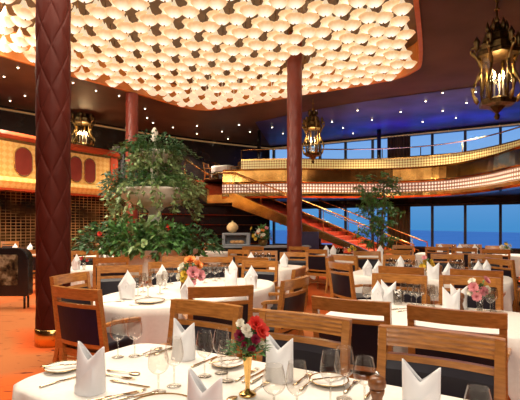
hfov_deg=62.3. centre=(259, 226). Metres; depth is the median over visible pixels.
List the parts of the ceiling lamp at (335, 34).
lamp shade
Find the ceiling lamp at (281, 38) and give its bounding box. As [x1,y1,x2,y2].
[272,9,288,44]
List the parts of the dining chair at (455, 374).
leg, rail, rail, leg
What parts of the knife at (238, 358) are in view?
handle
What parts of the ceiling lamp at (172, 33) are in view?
lamp shade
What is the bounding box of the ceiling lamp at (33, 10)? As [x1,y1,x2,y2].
[30,7,35,16]
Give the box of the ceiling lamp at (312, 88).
[307,85,318,92]
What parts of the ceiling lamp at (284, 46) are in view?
lamp shade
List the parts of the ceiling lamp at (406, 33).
lamp shade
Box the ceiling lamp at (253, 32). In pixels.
[247,25,262,38]
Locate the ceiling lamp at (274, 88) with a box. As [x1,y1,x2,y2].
[270,84,280,92]
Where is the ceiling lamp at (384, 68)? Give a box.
[378,62,390,73]
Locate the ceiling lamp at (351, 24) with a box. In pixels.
[344,6,360,31]
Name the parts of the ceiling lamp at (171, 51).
lamp shade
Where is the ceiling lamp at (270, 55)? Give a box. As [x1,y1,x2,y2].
[262,31,276,60]
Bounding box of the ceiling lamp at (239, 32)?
[231,24,246,38]
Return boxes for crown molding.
[0,108,269,148]
[270,123,519,148]
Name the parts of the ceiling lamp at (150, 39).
lamp shade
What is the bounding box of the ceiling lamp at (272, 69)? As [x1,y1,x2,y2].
[267,63,279,74]
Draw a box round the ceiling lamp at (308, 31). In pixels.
[299,0,315,38]
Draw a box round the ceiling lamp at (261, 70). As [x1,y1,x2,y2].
[254,48,266,74]
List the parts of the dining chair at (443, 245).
rail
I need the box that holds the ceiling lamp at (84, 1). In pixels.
[79,0,92,2]
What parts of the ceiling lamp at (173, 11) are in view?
lamp shade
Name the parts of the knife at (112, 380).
handle, blade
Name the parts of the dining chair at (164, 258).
rail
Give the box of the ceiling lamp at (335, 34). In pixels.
[331,17,345,39]
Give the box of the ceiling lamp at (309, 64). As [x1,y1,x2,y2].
[304,57,313,70]
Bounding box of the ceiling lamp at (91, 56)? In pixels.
[84,30,98,62]
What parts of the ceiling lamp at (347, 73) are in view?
lamp shade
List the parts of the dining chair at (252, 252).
rail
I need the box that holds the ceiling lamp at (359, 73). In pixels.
[354,66,366,77]
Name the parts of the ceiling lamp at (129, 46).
lamp shade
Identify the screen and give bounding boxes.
[0,247,32,308]
[302,232,318,254]
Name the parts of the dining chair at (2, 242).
rail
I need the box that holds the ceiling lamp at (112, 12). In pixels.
[105,5,125,19]
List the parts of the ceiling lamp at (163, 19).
lamp shade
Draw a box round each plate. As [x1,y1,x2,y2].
[43,360,76,372]
[133,393,186,399]
[135,297,164,302]
[210,356,242,367]
[309,372,348,386]
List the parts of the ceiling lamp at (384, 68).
lamp shade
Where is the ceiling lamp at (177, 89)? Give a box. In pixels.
[173,85,183,93]
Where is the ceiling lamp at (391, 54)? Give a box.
[383,38,398,59]
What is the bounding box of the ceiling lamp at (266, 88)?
[259,85,269,92]
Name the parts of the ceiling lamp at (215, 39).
lamp shade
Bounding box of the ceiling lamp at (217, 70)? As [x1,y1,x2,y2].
[211,45,224,74]
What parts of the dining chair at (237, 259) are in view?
rail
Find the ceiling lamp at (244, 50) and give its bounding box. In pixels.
[239,22,252,56]
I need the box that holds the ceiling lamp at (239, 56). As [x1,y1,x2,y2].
[235,54,244,61]
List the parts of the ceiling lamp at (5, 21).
lamp shade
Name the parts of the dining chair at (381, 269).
rail, leg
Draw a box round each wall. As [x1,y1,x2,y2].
[0,105,269,185]
[0,191,139,256]
[140,185,269,250]
[270,121,519,147]
[270,244,519,254]
[282,195,519,206]
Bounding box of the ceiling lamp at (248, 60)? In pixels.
[240,55,253,65]
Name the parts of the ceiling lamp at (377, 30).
lamp shade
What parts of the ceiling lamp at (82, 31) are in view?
lamp shade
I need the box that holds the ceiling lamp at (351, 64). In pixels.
[346,53,359,69]
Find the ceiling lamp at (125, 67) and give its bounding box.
[119,61,133,71]
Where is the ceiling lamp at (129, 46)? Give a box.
[121,35,136,51]
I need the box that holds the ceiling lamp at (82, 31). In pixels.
[74,27,90,39]
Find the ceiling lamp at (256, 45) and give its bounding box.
[248,15,262,50]
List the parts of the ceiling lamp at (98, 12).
lamp shade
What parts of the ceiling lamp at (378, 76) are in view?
lamp shade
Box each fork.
[99,388,146,399]
[106,374,136,379]
[234,367,258,381]
[253,380,270,390]
[293,371,312,385]
[343,377,360,393]
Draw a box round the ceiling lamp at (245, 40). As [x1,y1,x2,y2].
[242,36,253,46]
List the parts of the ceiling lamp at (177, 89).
lamp shade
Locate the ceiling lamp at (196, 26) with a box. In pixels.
[187,16,203,32]
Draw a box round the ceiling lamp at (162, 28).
[159,24,170,35]
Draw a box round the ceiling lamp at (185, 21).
[182,18,193,28]
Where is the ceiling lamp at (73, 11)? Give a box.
[71,2,82,16]
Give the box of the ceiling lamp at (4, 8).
[0,6,11,16]
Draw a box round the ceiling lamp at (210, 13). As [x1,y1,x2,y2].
[206,10,219,21]
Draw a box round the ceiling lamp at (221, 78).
[214,73,226,82]
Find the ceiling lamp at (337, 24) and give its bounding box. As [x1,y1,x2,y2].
[328,0,345,31]
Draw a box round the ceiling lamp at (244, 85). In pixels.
[240,80,250,89]
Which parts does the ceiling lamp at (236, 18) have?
lamp shade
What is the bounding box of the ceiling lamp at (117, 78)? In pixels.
[111,71,122,83]
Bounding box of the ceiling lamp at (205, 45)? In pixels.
[199,39,213,50]
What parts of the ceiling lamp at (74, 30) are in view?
lamp shade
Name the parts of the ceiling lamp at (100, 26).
lamp shade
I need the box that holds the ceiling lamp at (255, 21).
[251,0,263,28]
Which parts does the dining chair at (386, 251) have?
rail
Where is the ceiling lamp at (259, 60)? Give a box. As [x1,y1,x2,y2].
[254,54,267,65]
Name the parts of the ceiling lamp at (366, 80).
lamp shade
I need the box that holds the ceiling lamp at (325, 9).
[315,0,333,16]
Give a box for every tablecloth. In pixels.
[12,343,466,399]
[71,265,92,288]
[79,255,113,264]
[93,278,275,344]
[193,251,236,264]
[211,165,235,178]
[241,264,301,298]
[310,254,382,278]
[325,299,519,399]
[353,269,513,311]
[415,252,481,270]
[499,254,519,276]
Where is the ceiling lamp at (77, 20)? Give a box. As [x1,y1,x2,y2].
[71,0,85,26]
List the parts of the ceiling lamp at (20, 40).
lamp shade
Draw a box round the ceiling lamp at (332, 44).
[326,15,341,49]
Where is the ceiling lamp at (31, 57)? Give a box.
[24,47,35,62]
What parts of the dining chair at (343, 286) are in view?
leg, rail, rail, rail, leg, seat, armrest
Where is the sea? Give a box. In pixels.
[270,230,519,247]
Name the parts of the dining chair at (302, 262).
rail, leg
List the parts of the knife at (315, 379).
handle, blade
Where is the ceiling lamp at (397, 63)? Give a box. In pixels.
[389,50,404,68]
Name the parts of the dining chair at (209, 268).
rail, rail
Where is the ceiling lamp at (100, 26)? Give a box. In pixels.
[93,19,110,33]
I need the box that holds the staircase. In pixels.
[178,159,427,252]
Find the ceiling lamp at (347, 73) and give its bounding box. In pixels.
[341,57,354,77]
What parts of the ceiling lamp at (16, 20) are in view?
lamp shade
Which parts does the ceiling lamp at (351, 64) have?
lamp shade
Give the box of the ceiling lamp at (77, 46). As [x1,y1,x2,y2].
[71,41,88,52]
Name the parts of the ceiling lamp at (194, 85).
lamp shade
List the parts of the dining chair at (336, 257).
rail, leg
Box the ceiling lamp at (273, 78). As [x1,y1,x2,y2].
[266,74,278,82]
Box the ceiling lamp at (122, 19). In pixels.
[113,16,130,26]
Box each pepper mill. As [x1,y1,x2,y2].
[368,371,385,399]
[439,264,442,274]
[460,291,464,309]
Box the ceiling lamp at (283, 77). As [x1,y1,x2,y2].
[279,72,286,82]
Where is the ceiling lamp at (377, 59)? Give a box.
[371,53,384,64]
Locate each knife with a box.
[39,376,75,387]
[40,364,75,367]
[89,390,136,399]
[109,379,149,387]
[112,390,158,399]
[145,347,171,356]
[191,356,216,366]
[209,358,242,363]
[242,369,265,382]
[250,374,264,383]
[308,374,348,380]
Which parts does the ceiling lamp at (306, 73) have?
lamp shade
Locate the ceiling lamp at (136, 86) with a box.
[130,66,140,90]
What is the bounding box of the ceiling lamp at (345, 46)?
[342,42,354,51]
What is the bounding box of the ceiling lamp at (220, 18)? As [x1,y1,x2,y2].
[212,8,228,25]
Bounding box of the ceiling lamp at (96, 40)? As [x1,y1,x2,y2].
[90,34,107,46]
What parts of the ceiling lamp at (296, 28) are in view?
lamp shade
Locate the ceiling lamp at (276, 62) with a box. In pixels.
[270,58,284,66]
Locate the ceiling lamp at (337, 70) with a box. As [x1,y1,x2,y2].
[335,67,345,74]
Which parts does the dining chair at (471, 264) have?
leg, rail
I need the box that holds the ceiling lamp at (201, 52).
[198,50,207,56]
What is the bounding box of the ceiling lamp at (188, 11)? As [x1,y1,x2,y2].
[181,3,199,18]
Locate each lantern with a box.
[71,112,95,146]
[302,99,324,163]
[470,0,519,119]
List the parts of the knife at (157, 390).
handle, blade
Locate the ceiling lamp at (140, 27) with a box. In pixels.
[132,20,150,33]
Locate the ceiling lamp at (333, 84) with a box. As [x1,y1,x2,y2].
[327,80,339,88]
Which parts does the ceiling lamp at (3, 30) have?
lamp shade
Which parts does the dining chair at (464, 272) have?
rail, leg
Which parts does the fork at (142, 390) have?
handle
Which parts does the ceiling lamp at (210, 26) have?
lamp shade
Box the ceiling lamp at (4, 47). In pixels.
[0,37,12,52]
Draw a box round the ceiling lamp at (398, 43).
[391,35,406,49]
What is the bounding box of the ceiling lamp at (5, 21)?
[0,4,14,27]
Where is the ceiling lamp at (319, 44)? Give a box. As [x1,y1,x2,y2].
[311,16,327,49]
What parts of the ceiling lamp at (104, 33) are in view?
lamp shade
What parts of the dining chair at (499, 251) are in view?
rail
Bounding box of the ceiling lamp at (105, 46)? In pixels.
[99,41,115,50]
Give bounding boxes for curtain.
[387,135,409,157]
[387,206,409,249]
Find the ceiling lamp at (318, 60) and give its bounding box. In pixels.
[310,53,325,65]
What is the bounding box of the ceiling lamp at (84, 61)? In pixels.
[79,57,94,67]
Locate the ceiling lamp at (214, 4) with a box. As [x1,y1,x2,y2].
[208,0,226,9]
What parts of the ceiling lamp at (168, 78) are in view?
lamp shade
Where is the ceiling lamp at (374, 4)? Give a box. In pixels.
[366,0,384,8]
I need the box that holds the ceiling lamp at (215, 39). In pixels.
[207,31,221,45]
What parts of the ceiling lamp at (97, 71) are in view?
lamp shade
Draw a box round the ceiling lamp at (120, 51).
[115,46,131,56]
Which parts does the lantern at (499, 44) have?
corner post, corner post, corner post, hanging rod, crown, corner post, corner post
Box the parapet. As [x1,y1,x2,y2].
[241,126,519,168]
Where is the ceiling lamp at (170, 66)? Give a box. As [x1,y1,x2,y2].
[163,59,175,70]
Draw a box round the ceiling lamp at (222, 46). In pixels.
[220,44,229,51]
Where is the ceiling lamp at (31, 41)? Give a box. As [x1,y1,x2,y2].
[25,18,35,47]
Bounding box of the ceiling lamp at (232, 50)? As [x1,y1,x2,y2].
[224,44,238,55]
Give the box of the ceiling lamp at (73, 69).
[71,66,78,71]
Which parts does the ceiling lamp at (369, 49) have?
lamp shade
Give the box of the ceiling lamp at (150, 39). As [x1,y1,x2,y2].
[141,28,157,45]
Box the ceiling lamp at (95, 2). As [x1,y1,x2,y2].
[86,0,104,12]
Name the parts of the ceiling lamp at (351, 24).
lamp shade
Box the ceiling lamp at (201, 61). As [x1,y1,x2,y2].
[195,55,208,66]
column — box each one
[34,0,70,347]
[125,92,137,241]
[287,32,301,257]
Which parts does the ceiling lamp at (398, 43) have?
lamp shade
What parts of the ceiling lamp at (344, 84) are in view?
lamp shade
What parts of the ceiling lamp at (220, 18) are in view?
lamp shade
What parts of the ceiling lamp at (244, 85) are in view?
lamp shade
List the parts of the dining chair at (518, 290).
leg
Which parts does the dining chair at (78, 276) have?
leg, rail, rail, leg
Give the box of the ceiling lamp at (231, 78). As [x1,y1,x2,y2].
[226,73,238,82]
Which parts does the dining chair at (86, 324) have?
leg, rail, rail, rail, seat frame, seat, leg, armrest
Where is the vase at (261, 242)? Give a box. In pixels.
[258,240,267,245]
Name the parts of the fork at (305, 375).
handle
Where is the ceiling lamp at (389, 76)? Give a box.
[384,71,396,81]
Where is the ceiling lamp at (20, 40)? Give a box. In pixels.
[11,28,28,47]
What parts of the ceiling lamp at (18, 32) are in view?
lamp shade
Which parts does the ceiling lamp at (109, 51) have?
lamp shade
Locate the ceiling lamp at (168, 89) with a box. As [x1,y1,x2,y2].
[162,84,173,93]
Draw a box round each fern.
[71,223,144,255]
[98,172,162,189]
[103,138,181,161]
[129,227,202,257]
[133,141,200,163]
[138,174,197,190]
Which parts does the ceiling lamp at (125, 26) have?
lamp shade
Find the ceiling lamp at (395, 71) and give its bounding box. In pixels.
[389,67,402,73]
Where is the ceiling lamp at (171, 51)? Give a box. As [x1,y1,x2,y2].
[163,42,177,56]
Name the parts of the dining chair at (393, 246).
rail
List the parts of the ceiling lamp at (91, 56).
lamp shade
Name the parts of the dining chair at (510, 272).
rail, rail, leg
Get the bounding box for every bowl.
[117,186,187,206]
[138,148,172,163]
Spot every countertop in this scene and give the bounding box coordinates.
[221,245,310,264]
[222,245,310,247]
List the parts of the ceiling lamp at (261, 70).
lamp shade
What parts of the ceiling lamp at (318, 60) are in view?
lamp shade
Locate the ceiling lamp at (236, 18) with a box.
[229,0,246,25]
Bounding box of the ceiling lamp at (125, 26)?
[117,11,134,33]
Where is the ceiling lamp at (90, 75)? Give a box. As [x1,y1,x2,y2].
[85,71,99,79]
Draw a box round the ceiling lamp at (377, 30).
[368,22,385,37]
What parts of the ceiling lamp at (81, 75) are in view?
lamp shade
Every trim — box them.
[0,0,422,110]
[140,204,258,244]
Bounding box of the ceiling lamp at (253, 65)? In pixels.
[250,51,257,70]
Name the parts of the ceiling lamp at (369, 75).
lamp shade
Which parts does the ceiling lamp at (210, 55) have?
lamp shade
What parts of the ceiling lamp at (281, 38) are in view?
lamp shade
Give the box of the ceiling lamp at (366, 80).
[361,74,372,85]
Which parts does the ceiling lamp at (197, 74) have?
lamp shade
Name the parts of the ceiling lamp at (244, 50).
lamp shade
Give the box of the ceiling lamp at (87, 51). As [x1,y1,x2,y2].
[81,33,96,55]
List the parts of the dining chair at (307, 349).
leg, rail, rail, leg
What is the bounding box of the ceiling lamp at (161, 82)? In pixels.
[157,78,168,86]
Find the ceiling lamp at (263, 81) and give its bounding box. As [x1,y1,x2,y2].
[259,76,270,85]
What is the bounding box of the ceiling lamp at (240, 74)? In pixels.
[234,69,245,78]
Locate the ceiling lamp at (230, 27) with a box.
[226,9,237,34]
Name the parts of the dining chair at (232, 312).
leg, rail, rail, leg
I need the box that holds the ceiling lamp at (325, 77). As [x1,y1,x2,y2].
[319,73,331,81]
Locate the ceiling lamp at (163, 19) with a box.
[156,2,173,26]
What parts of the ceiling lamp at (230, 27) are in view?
lamp shade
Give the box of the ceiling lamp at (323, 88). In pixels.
[319,66,329,92]
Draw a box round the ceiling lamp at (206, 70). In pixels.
[199,64,211,74]
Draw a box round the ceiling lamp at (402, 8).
[391,0,412,15]
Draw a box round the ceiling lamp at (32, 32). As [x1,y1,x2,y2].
[29,30,35,39]
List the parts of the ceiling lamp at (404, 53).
lamp shade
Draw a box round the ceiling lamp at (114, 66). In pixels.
[106,41,119,71]
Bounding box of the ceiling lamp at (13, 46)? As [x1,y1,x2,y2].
[8,43,27,52]
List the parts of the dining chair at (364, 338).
leg, rail, rail, seat frame, seat, rail, leg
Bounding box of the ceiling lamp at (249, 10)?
[239,0,256,17]
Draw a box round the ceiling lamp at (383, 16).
[375,2,393,23]
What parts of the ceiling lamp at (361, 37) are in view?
lamp shade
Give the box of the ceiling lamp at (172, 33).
[163,23,179,39]
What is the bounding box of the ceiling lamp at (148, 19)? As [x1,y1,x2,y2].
[139,2,157,26]
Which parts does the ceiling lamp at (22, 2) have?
lamp shade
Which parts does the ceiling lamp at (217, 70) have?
lamp shade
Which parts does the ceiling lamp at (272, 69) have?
lamp shade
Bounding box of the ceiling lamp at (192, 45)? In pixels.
[184,37,199,50]
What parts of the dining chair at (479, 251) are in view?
rail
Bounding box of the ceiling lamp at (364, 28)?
[360,23,374,33]
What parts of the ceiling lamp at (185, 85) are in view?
lamp shade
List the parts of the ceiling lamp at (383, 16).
lamp shade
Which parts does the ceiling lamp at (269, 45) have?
lamp shade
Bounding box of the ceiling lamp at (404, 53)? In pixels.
[397,27,411,59]
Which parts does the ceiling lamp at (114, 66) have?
lamp shade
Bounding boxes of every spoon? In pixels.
[106,369,139,374]
[138,347,161,355]
[226,395,237,399]
[299,381,310,390]
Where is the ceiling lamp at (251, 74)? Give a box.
[246,68,258,78]
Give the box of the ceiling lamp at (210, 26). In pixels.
[203,7,219,32]
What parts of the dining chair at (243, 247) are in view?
rail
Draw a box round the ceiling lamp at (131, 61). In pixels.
[124,35,137,66]
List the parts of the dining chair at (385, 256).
rail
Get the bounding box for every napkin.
[71,254,80,269]
[74,341,105,396]
[118,270,135,299]
[156,265,167,284]
[171,318,195,361]
[180,276,194,299]
[187,368,222,399]
[225,268,236,285]
[227,260,237,273]
[244,265,257,288]
[264,334,292,383]
[280,253,287,266]
[330,245,335,255]
[362,259,371,275]
[370,280,383,300]
[373,259,382,272]
[377,245,382,255]
[381,280,395,302]
[395,256,404,266]
[402,358,440,399]
[427,261,438,279]
[442,287,459,309]
[443,262,451,274]
[450,284,467,308]
[473,260,482,269]
[482,259,490,269]
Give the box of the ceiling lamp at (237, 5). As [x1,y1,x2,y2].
[233,0,246,13]
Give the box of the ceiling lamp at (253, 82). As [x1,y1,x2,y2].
[247,77,258,86]
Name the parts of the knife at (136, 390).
handle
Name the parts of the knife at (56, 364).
handle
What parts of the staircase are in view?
handrail, rail, rail, handrail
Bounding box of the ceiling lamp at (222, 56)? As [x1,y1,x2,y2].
[216,50,230,61]
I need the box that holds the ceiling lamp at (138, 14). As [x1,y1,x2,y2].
[135,8,153,21]
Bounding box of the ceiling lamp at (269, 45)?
[263,16,277,50]
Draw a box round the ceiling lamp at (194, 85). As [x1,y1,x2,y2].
[190,64,201,90]
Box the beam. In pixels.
[302,201,519,208]
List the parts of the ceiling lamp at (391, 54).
lamp shade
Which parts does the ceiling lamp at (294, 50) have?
lamp shade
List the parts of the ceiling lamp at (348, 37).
lamp shade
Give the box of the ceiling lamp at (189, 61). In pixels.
[182,54,195,66]
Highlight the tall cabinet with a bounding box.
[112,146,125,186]
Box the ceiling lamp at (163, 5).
[159,1,171,13]
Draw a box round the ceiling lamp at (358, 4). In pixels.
[347,0,366,8]
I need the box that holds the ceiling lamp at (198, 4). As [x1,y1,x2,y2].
[190,0,208,9]
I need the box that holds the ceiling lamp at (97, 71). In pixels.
[90,46,103,75]
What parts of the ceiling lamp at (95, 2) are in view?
lamp shade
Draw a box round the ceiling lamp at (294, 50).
[286,25,300,55]
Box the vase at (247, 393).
[239,354,255,397]
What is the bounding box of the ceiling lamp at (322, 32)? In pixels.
[315,0,331,38]
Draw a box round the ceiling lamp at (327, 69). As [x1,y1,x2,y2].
[322,63,335,73]
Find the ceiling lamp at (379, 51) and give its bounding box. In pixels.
[376,48,388,56]
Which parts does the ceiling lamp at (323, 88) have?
lamp shade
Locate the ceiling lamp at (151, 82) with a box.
[145,76,157,86]
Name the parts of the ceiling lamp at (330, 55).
lamp shade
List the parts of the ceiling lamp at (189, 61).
lamp shade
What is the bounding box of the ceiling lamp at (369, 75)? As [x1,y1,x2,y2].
[366,55,376,78]
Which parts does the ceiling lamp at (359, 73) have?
lamp shade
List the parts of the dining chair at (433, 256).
rail, rail, leg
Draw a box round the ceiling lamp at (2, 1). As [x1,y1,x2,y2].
[0,0,14,3]
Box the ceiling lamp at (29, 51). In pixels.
[23,46,32,54]
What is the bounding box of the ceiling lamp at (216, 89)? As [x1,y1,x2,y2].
[211,84,221,92]
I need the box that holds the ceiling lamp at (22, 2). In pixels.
[12,0,30,9]
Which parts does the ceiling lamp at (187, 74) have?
lamp shade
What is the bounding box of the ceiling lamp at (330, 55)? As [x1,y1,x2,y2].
[322,28,336,60]
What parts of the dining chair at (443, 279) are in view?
leg, rail, rail, leg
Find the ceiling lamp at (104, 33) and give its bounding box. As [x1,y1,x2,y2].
[96,3,112,40]
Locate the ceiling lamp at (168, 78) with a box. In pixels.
[162,72,174,83]
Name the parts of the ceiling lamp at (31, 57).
lamp shade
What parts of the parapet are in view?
honeycomb panel, handrail, edge rail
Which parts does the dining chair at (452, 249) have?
rail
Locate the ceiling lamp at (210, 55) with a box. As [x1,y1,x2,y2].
[202,49,216,61]
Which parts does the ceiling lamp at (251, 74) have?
lamp shade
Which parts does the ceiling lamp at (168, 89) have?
lamp shade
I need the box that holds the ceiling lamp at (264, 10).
[256,2,274,17]
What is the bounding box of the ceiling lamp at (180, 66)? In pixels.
[175,60,188,70]
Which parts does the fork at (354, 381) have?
handle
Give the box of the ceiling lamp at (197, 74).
[192,50,204,79]
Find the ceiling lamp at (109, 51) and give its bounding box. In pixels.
[102,24,117,57]
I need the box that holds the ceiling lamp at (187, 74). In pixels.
[180,68,192,79]
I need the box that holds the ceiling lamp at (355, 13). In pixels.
[350,7,365,20]
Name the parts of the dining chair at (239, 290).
leg, rail, rail, leg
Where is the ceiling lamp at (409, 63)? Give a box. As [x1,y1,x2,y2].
[403,57,416,68]
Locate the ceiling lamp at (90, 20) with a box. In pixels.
[83,1,102,26]
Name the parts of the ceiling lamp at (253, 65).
lamp shade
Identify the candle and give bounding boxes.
[493,71,495,95]
[502,71,504,94]
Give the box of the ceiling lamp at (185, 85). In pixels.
[179,80,190,90]
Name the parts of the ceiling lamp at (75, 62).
lamp shade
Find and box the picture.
[0,255,17,284]
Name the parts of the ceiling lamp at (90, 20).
lamp shade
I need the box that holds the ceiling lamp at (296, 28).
[293,7,306,34]
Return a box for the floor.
[0,263,519,399]
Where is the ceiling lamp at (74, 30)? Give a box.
[71,9,81,34]
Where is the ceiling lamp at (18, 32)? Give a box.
[10,27,26,37]
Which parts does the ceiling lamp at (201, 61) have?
lamp shade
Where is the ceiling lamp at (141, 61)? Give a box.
[137,56,151,66]
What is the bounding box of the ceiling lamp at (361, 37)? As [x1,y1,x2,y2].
[354,21,369,43]
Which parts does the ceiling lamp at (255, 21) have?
lamp shade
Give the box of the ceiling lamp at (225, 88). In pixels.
[221,84,232,92]
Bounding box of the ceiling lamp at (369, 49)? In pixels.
[363,34,377,54]
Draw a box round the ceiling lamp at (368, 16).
[358,6,376,23]
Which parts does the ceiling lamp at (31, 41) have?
lamp shade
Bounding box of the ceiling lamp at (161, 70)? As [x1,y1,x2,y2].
[157,65,169,75]
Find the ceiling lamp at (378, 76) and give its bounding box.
[371,64,384,81]
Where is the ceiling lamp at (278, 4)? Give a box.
[268,0,287,8]
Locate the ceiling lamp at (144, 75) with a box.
[139,70,151,79]
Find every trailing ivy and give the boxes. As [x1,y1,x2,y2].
[99,177,203,224]
[99,241,207,261]
[124,142,185,183]
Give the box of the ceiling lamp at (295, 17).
[285,9,302,24]
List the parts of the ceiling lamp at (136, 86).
lamp shade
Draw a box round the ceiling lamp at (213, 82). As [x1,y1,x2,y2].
[208,77,219,86]
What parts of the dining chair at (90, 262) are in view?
rail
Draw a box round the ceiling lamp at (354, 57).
[350,53,362,60]
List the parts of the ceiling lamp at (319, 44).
lamp shade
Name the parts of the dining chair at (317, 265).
rail, seat frame, seat, leg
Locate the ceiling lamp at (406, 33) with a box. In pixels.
[397,23,415,39]
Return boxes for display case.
[222,233,249,245]
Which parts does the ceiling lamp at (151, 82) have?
lamp shade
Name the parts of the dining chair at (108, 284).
leg, rail, rail, leg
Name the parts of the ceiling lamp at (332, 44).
lamp shade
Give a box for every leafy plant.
[72,220,135,255]
[96,162,149,196]
[97,214,149,256]
[115,214,170,259]
[118,129,186,157]
[122,162,186,186]
[128,222,196,250]
[138,217,192,257]
[162,170,206,196]
[164,222,224,255]
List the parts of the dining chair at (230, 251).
rail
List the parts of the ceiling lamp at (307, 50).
lamp shade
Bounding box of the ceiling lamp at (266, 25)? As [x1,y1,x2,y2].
[257,17,274,31]
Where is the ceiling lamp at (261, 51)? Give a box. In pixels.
[257,48,267,56]
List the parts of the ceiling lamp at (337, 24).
lamp shade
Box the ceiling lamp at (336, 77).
[331,71,343,81]
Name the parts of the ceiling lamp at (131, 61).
lamp shade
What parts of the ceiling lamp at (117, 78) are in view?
lamp shade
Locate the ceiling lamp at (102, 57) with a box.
[96,52,112,62]
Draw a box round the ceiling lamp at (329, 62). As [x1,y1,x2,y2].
[326,57,337,66]
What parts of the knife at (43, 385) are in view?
handle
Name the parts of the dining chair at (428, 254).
rail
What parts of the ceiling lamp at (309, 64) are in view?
lamp shade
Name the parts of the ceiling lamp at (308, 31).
lamp shade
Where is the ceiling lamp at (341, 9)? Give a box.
[333,0,351,16]
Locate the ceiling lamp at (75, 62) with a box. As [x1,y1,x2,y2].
[71,53,81,67]
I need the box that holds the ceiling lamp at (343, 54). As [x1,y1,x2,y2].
[337,48,350,59]
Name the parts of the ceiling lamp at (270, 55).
lamp shade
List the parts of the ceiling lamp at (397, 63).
lamp shade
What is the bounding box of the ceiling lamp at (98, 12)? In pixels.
[89,0,107,19]
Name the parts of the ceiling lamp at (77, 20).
lamp shade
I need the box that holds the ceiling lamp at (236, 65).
[232,60,244,70]
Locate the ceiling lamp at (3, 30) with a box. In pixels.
[0,3,13,34]
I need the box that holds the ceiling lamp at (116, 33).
[111,27,128,40]
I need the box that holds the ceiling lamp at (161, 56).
[156,51,171,61]
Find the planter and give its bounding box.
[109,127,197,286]
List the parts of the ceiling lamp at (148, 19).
lamp shade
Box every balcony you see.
[0,129,119,198]
[202,146,519,201]
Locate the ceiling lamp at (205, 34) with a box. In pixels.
[202,32,213,40]
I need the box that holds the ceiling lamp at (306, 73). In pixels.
[302,55,311,78]
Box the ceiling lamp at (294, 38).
[288,31,303,44]
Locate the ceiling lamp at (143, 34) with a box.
[138,31,154,41]
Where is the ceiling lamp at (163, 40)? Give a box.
[156,33,172,45]
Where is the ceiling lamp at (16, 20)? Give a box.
[10,0,31,27]
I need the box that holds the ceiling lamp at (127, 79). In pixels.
[122,74,135,83]
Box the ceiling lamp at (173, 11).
[163,0,181,18]
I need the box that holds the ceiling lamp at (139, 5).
[129,0,149,10]
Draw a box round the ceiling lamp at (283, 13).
[278,6,292,21]
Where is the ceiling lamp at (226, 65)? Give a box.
[219,60,231,70]
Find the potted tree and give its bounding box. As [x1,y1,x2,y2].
[352,171,405,250]
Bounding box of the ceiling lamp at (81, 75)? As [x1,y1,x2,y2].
[74,66,87,79]
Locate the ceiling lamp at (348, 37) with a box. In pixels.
[339,13,355,43]
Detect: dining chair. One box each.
[1,241,18,246]
[29,250,35,284]
[49,271,92,362]
[52,285,140,360]
[71,251,98,265]
[92,257,128,288]
[97,265,142,295]
[148,261,186,285]
[161,299,242,356]
[162,256,195,270]
[182,285,253,356]
[196,257,232,278]
[203,162,217,179]
[216,249,250,264]
[230,161,240,169]
[235,257,268,277]
[241,260,278,299]
[242,246,263,256]
[251,251,276,260]
[252,275,309,360]
[256,309,351,377]
[268,266,305,333]
[280,252,308,305]
[288,246,309,284]
[305,249,329,292]
[311,295,393,380]
[325,256,348,312]
[328,261,371,299]
[331,254,358,271]
[353,251,380,269]
[371,273,427,303]
[377,324,505,399]
[378,266,431,303]
[383,254,415,266]
[384,249,410,261]
[392,245,413,261]
[407,304,511,399]
[425,247,448,270]
[430,254,463,304]
[435,275,501,310]
[436,244,456,252]
[450,268,505,310]
[451,247,478,268]
[461,244,481,253]
[468,254,502,269]
[482,249,509,267]
[484,257,519,311]
[485,246,504,253]
[516,288,519,312]
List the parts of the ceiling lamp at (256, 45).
lamp shade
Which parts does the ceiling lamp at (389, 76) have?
lamp shade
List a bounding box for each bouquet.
[79,255,88,264]
[176,256,206,285]
[221,315,271,361]
[250,224,272,240]
[347,245,355,251]
[418,255,434,269]
[466,276,493,300]
[499,242,512,250]
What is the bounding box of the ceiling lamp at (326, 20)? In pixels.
[320,14,334,27]
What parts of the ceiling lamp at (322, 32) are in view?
lamp shade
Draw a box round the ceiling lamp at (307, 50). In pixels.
[301,43,315,55]
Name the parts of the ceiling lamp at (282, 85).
lamp shade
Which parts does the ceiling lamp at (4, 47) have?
lamp shade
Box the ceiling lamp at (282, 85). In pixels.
[277,63,286,89]
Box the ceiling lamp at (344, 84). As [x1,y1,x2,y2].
[339,78,350,88]
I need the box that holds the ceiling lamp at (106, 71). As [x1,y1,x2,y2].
[101,66,116,75]
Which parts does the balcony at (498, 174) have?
fascia panel, molding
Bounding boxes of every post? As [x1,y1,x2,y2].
[257,130,260,158]
[377,129,380,157]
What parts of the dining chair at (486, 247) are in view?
rail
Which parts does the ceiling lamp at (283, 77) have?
lamp shade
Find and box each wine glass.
[110,317,125,358]
[127,316,142,357]
[148,348,168,393]
[164,340,183,388]
[196,330,212,377]
[213,332,229,374]
[217,342,236,383]
[262,365,285,397]
[320,350,340,389]
[334,346,354,399]
[353,356,375,398]
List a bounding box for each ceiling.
[0,0,417,90]
[0,0,519,145]
[0,31,418,108]
[255,81,519,145]
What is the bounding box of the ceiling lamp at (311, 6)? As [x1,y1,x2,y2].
[307,0,322,13]
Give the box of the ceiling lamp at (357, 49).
[348,42,363,54]
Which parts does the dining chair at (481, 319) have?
leg, rail, rail, leg, armrest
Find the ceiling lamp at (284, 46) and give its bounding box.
[280,28,291,51]
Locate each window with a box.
[272,221,286,244]
[319,209,331,245]
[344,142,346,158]
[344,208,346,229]
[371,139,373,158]
[431,133,448,154]
[431,206,463,247]
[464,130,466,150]
[464,205,484,248]
[499,205,519,249]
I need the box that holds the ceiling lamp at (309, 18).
[302,9,319,24]
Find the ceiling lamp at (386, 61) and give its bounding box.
[383,58,395,65]

